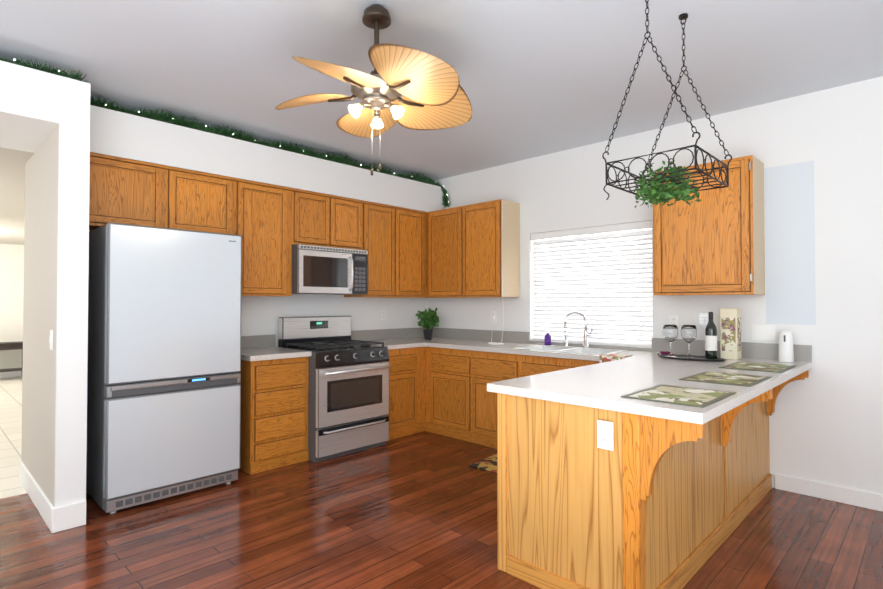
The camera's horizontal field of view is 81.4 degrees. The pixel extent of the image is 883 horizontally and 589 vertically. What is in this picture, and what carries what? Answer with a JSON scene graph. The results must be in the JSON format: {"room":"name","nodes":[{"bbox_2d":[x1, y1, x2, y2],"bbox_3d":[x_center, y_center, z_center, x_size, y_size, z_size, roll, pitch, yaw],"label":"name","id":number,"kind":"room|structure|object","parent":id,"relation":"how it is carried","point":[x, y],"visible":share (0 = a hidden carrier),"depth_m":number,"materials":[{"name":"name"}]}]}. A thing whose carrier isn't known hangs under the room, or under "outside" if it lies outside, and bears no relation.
{"room":"kitchen","nodes":[
{"label":"kitchen","id":0,"kind":"room"},
{"bbox_2d":[0,244,23,368],"bbox_3d":[-9.611,0.255,7.266,0.100,2.370,6.480,-1,-1,44],"label":"wall","id":1,"kind":"structure","parent":0,"point":[11,286],"depth_m":9.17,"materials":[{"name":"white paint"}]},
{"bbox_2d":[0,376,26,498],"bbox_3d":[-6.928,1.429,4.734,7.450,0.060,6.600,-1,-1,44],"label":"floor","id":2,"kind":"structure","parent":0,"point":[10,423],"depth_m":5.11,"materials":[{"name":"beige tile"}]},
{"bbox_2d":[0,341,22,376],"bbox_3d":[-7.508,1.148,8.849,0.400,0.635,0.560,-1,-1,44],"label":"table","id":3,"kind":"object","parent":2,"relation":"on","point":[11,345],"visible":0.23,"depth_m":8.80,"materials":[{"name":"black wood"}]},
{"bbox_2d":[0,147,33,244],"bbox_3d":[-6.917,-1.011,4.764,7.480,0.080,6.600,-1,-1,44],"label":"ceiling","id":4,"kind":"structure","parent":0,"point":[13,162],"depth_m":4.99,"materials":[{"name":"beige paint"}]},
{"bbox_2d":[21,124,58,505],"bbox_3d":[-2.701,0.192,3.431,1.265,2.370,0.002,-1,-1,44],"label":"wall","id":5,"kind":"structure","parent":0,"point":[39,318],"depth_m":3.35,"materials":[{"name":"beige paint"}]},
{"bbox_2d":[49,330,52,349],"bbox_3d":[-2.334,0.271,3.065,0.072,0.118,0.011,-1,-1,44],"label":"light switch","id":6,"kind":"object","parent":5,"relation":"attached to","point":[51,339],"visible":1,"depth_m":3.05,"materials":[{"name":"white plastic"}]},
{"bbox_2d":[0,371,882,532],"bbox_3d":[-2.770,1.290,2.382,16.500,0.140,9.000,-1,-1,44],"label":"baseboard","id":7,"kind":"structure","parent":5,"relation":"attached to","point":[62,518],"depth_m":3.34,"materials":[{"name":"white"}]},
{"bbox_2d":[0,60,90,152],"bbox_3d":[-4.326,-1.165,1.451,0.855,0.280,5.440,-1,-1,44],"label":"wall","id":8,"kind":"structure","parent":0,"point":[37,107],"depth_m":2.98,"materials":[{"name":"white paint"}]},
{"bbox_2d":[54,124,89,507],"bbox_3d":[-2.641,0.193,3.479,1.285,2.370,0.150,-1,-1,44],"label":"wall","id":9,"kind":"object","parent":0,"point":[72,317],"visible":0.57,"depth_m":3.03,"materials":[{"name":"white paint"}]},
{"bbox_2d":[90,105,446,212],"bbox_3d":[-1.296,-1.093,4.780,0.338,0.315,3.560,-1,-1,44],"label":"soffit","id":10,"kind":"structure","parent":0,"point":[123,135],"depth_m":4.20,"materials":[{"name":"white paint"}]},
{"bbox_2d":[0,57,451,206],"bbox_3d":[-1.479,-1.195,4.197,0.598,0.386,4.661,-1,-1,44],"label":"garland","id":11,"kind":"object","parent":10,"relation":"on","point":[169,118],"visible":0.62,"depth_m":4.10,"materials":[{"name":"green plant"}]},
{"bbox_2d":[447,197,503,344],"bbox_3d":[0.330,-0.260,5.408,0.984,1.504,0.363,-1,-1,44],"label":"cord","id":12,"kind":"object","parent":11,"relation":"hanging from","point":[492,317],"visible":0.88,"depth_m":5.03,"materials":[{"name":"white plastic"}]},
{"bbox_2d":[241,294,426,347],"bbox_3d":[-3.352,-0.015,2.967,0.120,2.770,9.000,-1,-1,44],"label":"wall","id":13,"kind":"structure","parent":0,"point":[260,315],"depth_m":5.17,"materials":[{"name":"white paint"}]},
{"bbox_2d":[89,152,168,230],"bbox_3d":[-2.341,-0.708,3.697,0.328,0.489,0.550,-1,-1,44],"label":"upper cabinet","id":14,"kind":"object","parent":13,"relation":"attached to","point":[121,190],"depth_m":3.61,"materials":[{"name":"brown wood"}]},
{"bbox_2d":[169,166,236,234],"bbox_3d":[-1.969,-0.701,4.081,0.328,0.489,0.518,-1,-1,44],"label":"upper cabinet","id":15,"kind":"object","parent":13,"relation":"attached to","point":[198,201],"depth_m":3.97,"materials":[{"name":"brown wood"}]},
{"bbox_2d":[237,178,296,296],"bbox_3d":[-1.607,-0.463,4.451,0.328,0.954,0.519,-1,-1,44],"label":"upper cabinet","id":16,"kind":"object","parent":13,"relation":"attached to","point":[266,213],"depth_m":4.35,"materials":[{"name":"brown wood"}]},
{"bbox_2d":[297,189,336,247],"bbox_3d":[-1.272,-0.688,4.801,0.328,0.493,0.440,-1,-1,44],"label":"upper cabinet","id":17,"kind":"object","parent":13,"relation":"attached to","point":[316,212],"depth_m":4.71,"materials":[{"name":"brown wood"}]},
{"bbox_2d":[292,244,367,294],"bbox_3d":[-1.111,-0.219,4.865,0.458,0.429,0.754,-1,-1,44],"label":"microwave","id":18,"kind":"object","parent":17,"relation":"attached to","point":[328,270],"visible":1,"depth_m":4.69,"materials":[{"name":"grey metal"}]},
{"bbox_2d":[337,196,364,249],"bbox_3d":[-1.045,-0.684,5.036,0.328,0.493,0.438,-1,-1,44],"label":"upper cabinet","id":19,"kind":"object","parent":13,"relation":"attached to","point":[350,212],"depth_m":4.98,"materials":[{"name":"brown wood"}]},
{"bbox_2d":[344,201,400,297],"bbox_3d":[-0.725,-0.448,5.362,0.328,0.954,0.477,-1,-1,44],"label":"upper cabinet","id":20,"kind":"object","parent":13,"relation":"attached to","point":[382,221],"depth_m":5.27,"materials":[{"name":"brown wood"}]},
{"bbox_2d":[381,309,385,319],"bbox_3d":[-0.642,0.224,5.671,0.008,0.118,0.072,-1,-1,44],"label":"outlet","id":21,"kind":"object","parent":13,"relation":"attached to","point":[383,314],"visible":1,"depth_m":5.67,"materials":[{"name":"white plastic"}]},
{"bbox_2d":[401,207,424,297],"bbox_3d":[-0.470,-0.444,5.627,0.328,0.954,0.483,-1,-1,44],"label":"upper cabinet","id":22,"kind":"object","parent":13,"relation":"attached to","point":[412,221],"depth_m":5.57,"materials":[{"name":"brown wood"}]},
{"bbox_2d":[0,431,882,588],"bbox_3d":[-0.087,1.349,-0.132,9.150,0.060,9.120,-1,-1,44],"label":"floor","id":23,"kind":"structure","parent":0,"point":[417,511],"depth_m":2.89,"materials":[{"name":"brown wood"}]},
{"bbox_2d":[86,223,241,513],"bbox_3d":[-2.008,0.471,3.697,0.704,1.820,0.850,-1,-1,44],"label":"refrigerator","id":24,"kind":"object","parent":23,"relation":"on","point":[163,373],"visible":1,"depth_m":3.40,"materials":[{"name":"grey metal"}]},
{"bbox_2d":[238,356,308,474],"bbox_3d":[-1.501,0.955,4.337,0.607,0.874,0.507,-1,-1,44],"label":"base cabinet","id":25,"kind":"object","parent":23,"relation":"on","point":[274,392],"depth_m":4.08,"materials":[{"name":"brown wood"}]},
{"bbox_2d":[241,334,311,360],"bbox_3d":[-1.501,0.439,4.327,0.632,0.155,0.531,-1,-1,44],"label":"countertop","id":26,"kind":"structure","parent":25,"relation":"on","point":[253,347],"depth_m":4.38,"materials":[{"name":"grey stone"}]},
{"bbox_2d":[278,316,390,461],"bbox_3d":[-0.969,0.803,4.711,0.731,1.190,0.760,-1,-1,44],"label":"stove","id":27,"kind":"object","parent":23,"relation":"on","point":[348,397],"visible":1,"depth_m":4.51,"materials":[{"name":"grey metal"}]},
{"bbox_2d":[387,346,425,439],"bbox_3d":[-0.590,0.970,5.278,0.607,0.874,0.576,-1,-1,44],"label":"base cabinet","id":28,"kind":"object","parent":23,"relation":"on","point":[407,372],"depth_m":5.11,"materials":[{"name":"brown wood"}]},
{"bbox_2d":[351,327,424,349],"bbox_3d":[-0.587,0.455,5.272,0.632,0.155,0.561,-1,-1,44],"label":"countertop","id":29,"kind":"structure","parent":28,"relation":"on","point":[399,338],"depth_m":5.54,"materials":[{"name":"grey stone"}]},
{"bbox_2d":[421,327,811,374],"bbox_3d":[0.960,0.444,4.605,3.782,0.155,0.632,-1,-1,44],"label":"countertop","id":30,"kind":"structure","parent":28,"relation":"on","point":[452,338],"depth_m":4.25,"materials":[{"name":"white stone"}]},
{"bbox_2d":[415,308,439,339],"bbox_3d":[-0.141,0.316,5.672,0.286,0.364,0.287,-1,-1,44],"label":"potted plant","id":31,"kind":"object","parent":30,"relation":"on","point":[430,317],"visible":1,"depth_m":5.62,"materials":[{"name":"green plant"}]},
{"bbox_2d":[544,327,550,344],"bbox_3d":[1.009,0.396,4.879,0.064,0.178,0.072,-1,-1,44],"label":"soap bottle","id":32,"kind":"object","parent":30,"relation":"on","point":[547,338],"visible":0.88,"depth_m":4.86,"materials":[{"name":"purple plastic"}]},
{"bbox_2d":[516,345,626,354],"bbox_3d":[1.104,0.567,4.456,0.844,0.184,0.464,-1,-1,44],"label":"sink","id":33,"kind":"object","parent":30,"relation":"in","point":[595,351],"visible":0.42,"depth_m":4.54,"materials":[{"name":"white ceramic"}]},
{"bbox_2d":[564,311,594,347],"bbox_3d":[1.212,0.316,4.640,0.308,0.331,0.190,-1,-1,44],"label":"faucet","id":34,"kind":"object","parent":30,"relation":"on","point":[586,334],"visible":1,"depth_m":4.62,"materials":[{"name":"silver metal"}]},
{"bbox_2d":[600,354,631,362],"bbox_3d":[1.330,0.616,3.913,0.180,0.306,0.174,-1,-1,44],"label":"dish towel","id":35,"kind":"object","parent":30,"relation":"hanging from","point":[607,357],"visible":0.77,"depth_m":3.88,"materials":[{"name":"multicoloured fabric"}]},
{"bbox_2d":[658,354,726,361],"bbox_3d":[1.805,0.459,3.716,0.470,0.014,0.250,-1,-1,44],"label":"serving tray","id":36,"kind":"object","parent":30,"relation":"on","point":[696,358],"visible":0.94,"depth_m":3.68,"materials":[{"name":"black"}]},
{"bbox_2d":[657,351,673,354],"bbox_3d":[1.722,0.453,3.936,0.112,0.034,0.089,-1,-1,44],"label":"grapes","id":37,"kind":"object","parent":36,"relation":"on","point":[664,352],"visible":0.62,"depth_m":3.93,"materials":[{"name":"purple food"}]},
{"bbox_2d":[662,325,677,356],"bbox_3d":[1.694,0.342,3.797,0.108,0.235,0.108,-1,-1,44],"label":"wine glass","id":38,"kind":"object","parent":36,"relation":"on","point":[670,333],"visible":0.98,"depth_m":3.76,"materials":[{"name":"clear glass"}]},
{"bbox_2d":[681,325,696,357],"bbox_3d":[1.808,0.342,3.750,0.108,0.235,0.108,-1,-1,44],"label":"wine glass","id":39,"kind":"object","parent":36,"relation":"on","point":[689,334],"visible":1,"depth_m":3.71,"materials":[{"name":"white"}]},
{"bbox_2d":[705,312,716,358],"bbox_3d":[1.923,0.291,3.660,0.078,0.334,0.078,-1,-1,44],"label":"wine bottle","id":40,"kind":"object","parent":36,"relation":"on","point":[710,340],"visible":1,"depth_m":3.63,"materials":[{"name":"black glass"}]},
{"bbox_2d":[720,308,741,359],"bbox_3d":[2.095,0.283,3.716,0.111,0.365,0.111,-1,-1,44],"label":"gift box","id":41,"kind":"object","parent":30,"relation":"on","point":[730,333],"visible":0.92,"depth_m":3.68,"materials":[{"name":"beige cardboard"}]},
{"bbox_2d":[779,330,793,361],"bbox_3d":[2.374,0.355,3.536,0.088,0.217,0.088,-1,-1,44],"label":"air freshener","id":42,"kind":"object","parent":30,"relation":"on","point":[786,352],"visible":1,"depth_m":3.50,"materials":[{"name":"white plastic"}]},
{"bbox_2d":[426,347,469,441],"bbox_3d":[0.259,0.971,5.293,0.628,0.874,0.607,-1,-1,44],"label":"base cabinet","id":43,"kind":"object","parent":23,"relation":"on","point":[447,369],"depth_m":5.07,"materials":[{"name":"brown wood"}]},
{"bbox_2d":[469,454,496,472],"bbox_3d":[0.682,1.381,4.064,0.843,0.011,0.502,-1,-1,44],"label":"kitchen rug","id":44,"kind":"object","parent":23,"relation":"on","point":[489,463],"visible":0.19,"depth_m":4.16,"materials":[{"name":"multicoloured fabric"}]},
{"bbox_2d":[470,350,557,446],"bbox_3d":[0.676,0.964,4.889,0.534,0.874,0.607,-1,-1,44],"label":"base cabinet","id":45,"kind":"object","parent":23,"relation":"on","point":[485,367],"depth_m":4.73,"materials":[{"name":"brown wood"}]},
{"bbox_2d":[510,366,577,378],"bbox_3d":[1.117,1.044,4.461,0.820,0.700,0.608,-1,-1,44],"label":"base cabinet","id":46,"kind":"object","parent":23,"relation":"on","point":[521,373],"depth_m":4.35,"materials":[{"name":"brown wood"}]},
{"bbox_2d":[490,392,701,588],"bbox_3d":[0.762,0.926,2.549,0.732,0.874,0.667,-1,-1,44],"label":"base cabinet","id":47,"kind":"object","parent":23,"relation":"on","point":[649,502],"depth_m":2.29,"materials":[{"name":"brown wood"}]},
{"bbox_2d":[597,420,613,450],"bbox_3d":[0.687,0.591,2.155,0.072,0.118,0.008,-1,-1,44],"label":"outlet","id":48,"kind":"object","parent":47,"relation":"attached to","point":[605,439],"visible":1,"depth_m":2.15,"materials":[{"name":"white plastic"}]},
{"bbox_2d":[698,415,721,565],"bbox_3d":[1.132,0.932,2.940,0.720,0.874,0.631,-1,-1,44],"label":"base cabinet","id":49,"kind":"object","parent":23,"relation":"on","point":[710,432],"depth_m":2.73,"materials":[{"name":"brown wood"}]},
{"bbox_2d":[722,400,749,543],"bbox_3d":[1.475,0.938,3.289,0.728,0.874,0.570,-1,-1,44],"label":"base cabinet","id":50,"kind":"object","parent":23,"relation":"on","point":[735,422],"depth_m":3.04,"materials":[{"name":"brown wood"}]},
{"bbox_2d":[487,355,796,423],"bbox_3d":[1.164,0.473,2.826,1.015,0.040,1.640,-1,-1,44],"label":"countertop","id":51,"kind":"structure","parent":50,"relation":"on","point":[606,385],"depth_m":2.54,"materials":[{"name":"white stone"}]},
{"bbox_2d":[621,384,735,407],"bbox_3d":[1.048,0.441,2.257,0.330,0.004,0.450,-1,-1,44],"label":"placemat","id":52,"kind":"object","parent":51,"relation":"on","point":[688,396],"visible":0.89,"depth_m":2.23,"materials":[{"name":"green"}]},
{"bbox_2d":[679,371,770,386],"bbox_3d":[1.528,0.449,2.753,0.330,0.004,0.450,-1,-1,44],"label":"placemat","id":53,"kind":"object","parent":51,"relation":"on","point":[746,380],"visible":1,"depth_m":2.73,"materials":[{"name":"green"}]},
{"bbox_2d":[719,361,796,372],"bbox_3d":[2.007,0.457,3.249,0.330,0.004,0.450,-1,-1,44],"label":"placemat","id":54,"kind":"object","parent":51,"relation":"on","point":[767,367],"visible":1,"depth_m":3.24,"materials":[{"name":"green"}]},
{"bbox_2d":[0,0,882,180],"bbox_3d":[-0.076,-1.490,-0.096,9.120,0.080,9.120,-1,-1,44],"label":"ceiling","id":55,"kind":"structure","parent":0,"point":[537,78],"depth_m":3.04,"materials":[{"name":"white paint"}]},
{"bbox_2d":[275,4,471,175],"bbox_3d":[-0.294,-0.994,2.479,0.975,0.830,1.006,-1,-1,44],"label":"ceiling fan","id":56,"kind":"object","parent":55,"relation":"hanging from","point":[428,87],"visible":1,"depth_m":2.45,"materials":[{"name":"beige wood"}]},
{"bbox_2d":[602,0,731,207],"bbox_3d":[1.063,-0.918,2.418,0.430,0.982,0.494,-1,-1,44],"label":"pot rack","id":57,"kind":"object","parent":55,"relation":"hanging from","point":[655,190],"visible":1,"depth_m":2.36,"materials":[{"name":"grey metal"}]},
{"bbox_2d":[427,76,882,494],"bbox_3d":[3.053,-0.013,3.114,9.120,2.770,0.121,-1,-1,44],"label":"wall","id":58,"kind":"structure","parent":0,"point":[826,422],"depth_m":3.58,"materials":[{"name":"white paint"}]},
{"bbox_2d":[425,207,456,297],"bbox_3d":[0.155,-0.444,5.611,0.579,0.954,0.327,-1,-1,44],"label":"upper cabinet","id":59,"kind":"object","parent":58,"relation":"attached to","point":[440,225],"depth_m":5.55,"materials":[{"name":"brown wood"}]},
{"bbox_2d":[457,199,519,297],"bbox_3d":[0.483,-0.449,5.293,0.559,0.954,0.327,-1,-1,44],"label":"upper cabinet","id":60,"kind":"object","parent":58,"relation":"attached to","point":[488,233],"depth_m":5.14,"materials":[{"name":"brown wood"}]},
{"bbox_2d":[491,311,495,321],"bbox_3d":[0.550,0.235,5.442,0.072,0.118,0.008,-1,-1,44],"label":"outlet","id":61,"kind":"object","parent":58,"relation":"attached to","point":[493,312],"visible":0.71,"depth_m":5.43,"materials":[{"name":"white plastic"}]},
{"bbox_2d":[531,220,652,346],"bbox_3d":[1.344,-0.083,4.729,1.208,1.064,0.079,-1,-1,44],"label":"window blinds","id":62,"kind":"object","parent":58,"relation":"attached to","point":[602,280],"visible":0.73,"depth_m":4.67,"materials":[{"name":"white plastic"}]},
{"bbox_2d":[545,229,647,239],"bbox_3d":[1.411,-0.081,4.798,1.320,1.170,0.005,-1,-1,44],"label":"window","id":63,"kind":"structure","parent":58,"relation":"in","point":[596,234],"depth_m":4.77,"materials":[{"name":"white"}]},
{"bbox_2d":[669,315,677,326],"bbox_3d":[1.880,0.224,4.156,0.072,0.118,0.008,-1,-1,44],"label":"outlet","id":64,"kind":"object","parent":58,"relation":"attached to","point":[673,319],"visible":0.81,"depth_m":4.15,"materials":[{"name":"white plastic"}]},
{"bbox_2d":[699,313,708,327],"bbox_3d":[2.044,0.201,3.995,0.072,0.118,0.011,-1,-1,44],"label":"light switch","id":65,"kind":"object","parent":58,"relation":"attached to","point":[703,320],"visible":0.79,"depth_m":4.00,"materials":[{"name":"white plastic"}]},
{"bbox_2d":[653,155,764,295],"bbox_3d":[1.984,-0.473,3.842,0.683,0.954,0.327,-1,-1,44],"label":"upper cabinet","id":66,"kind":"object","parent":58,"relation":"attached to","point":[712,242],"depth_m":3.67,"materials":[{"name":"brown wood"}]},
{"bbox_2d":[752,324,775,340],"bbox_3d":[2.334,0.274,3.718,0.150,0.115,0.004,-1,-1,44],"label":"electrical outlet plate","id":67,"kind":"object","parent":58,"relation":"attached to","point":[763,332],"visible":1,"depth_m":3.72,"materials":[{"name":"white plastic"}]}
]}

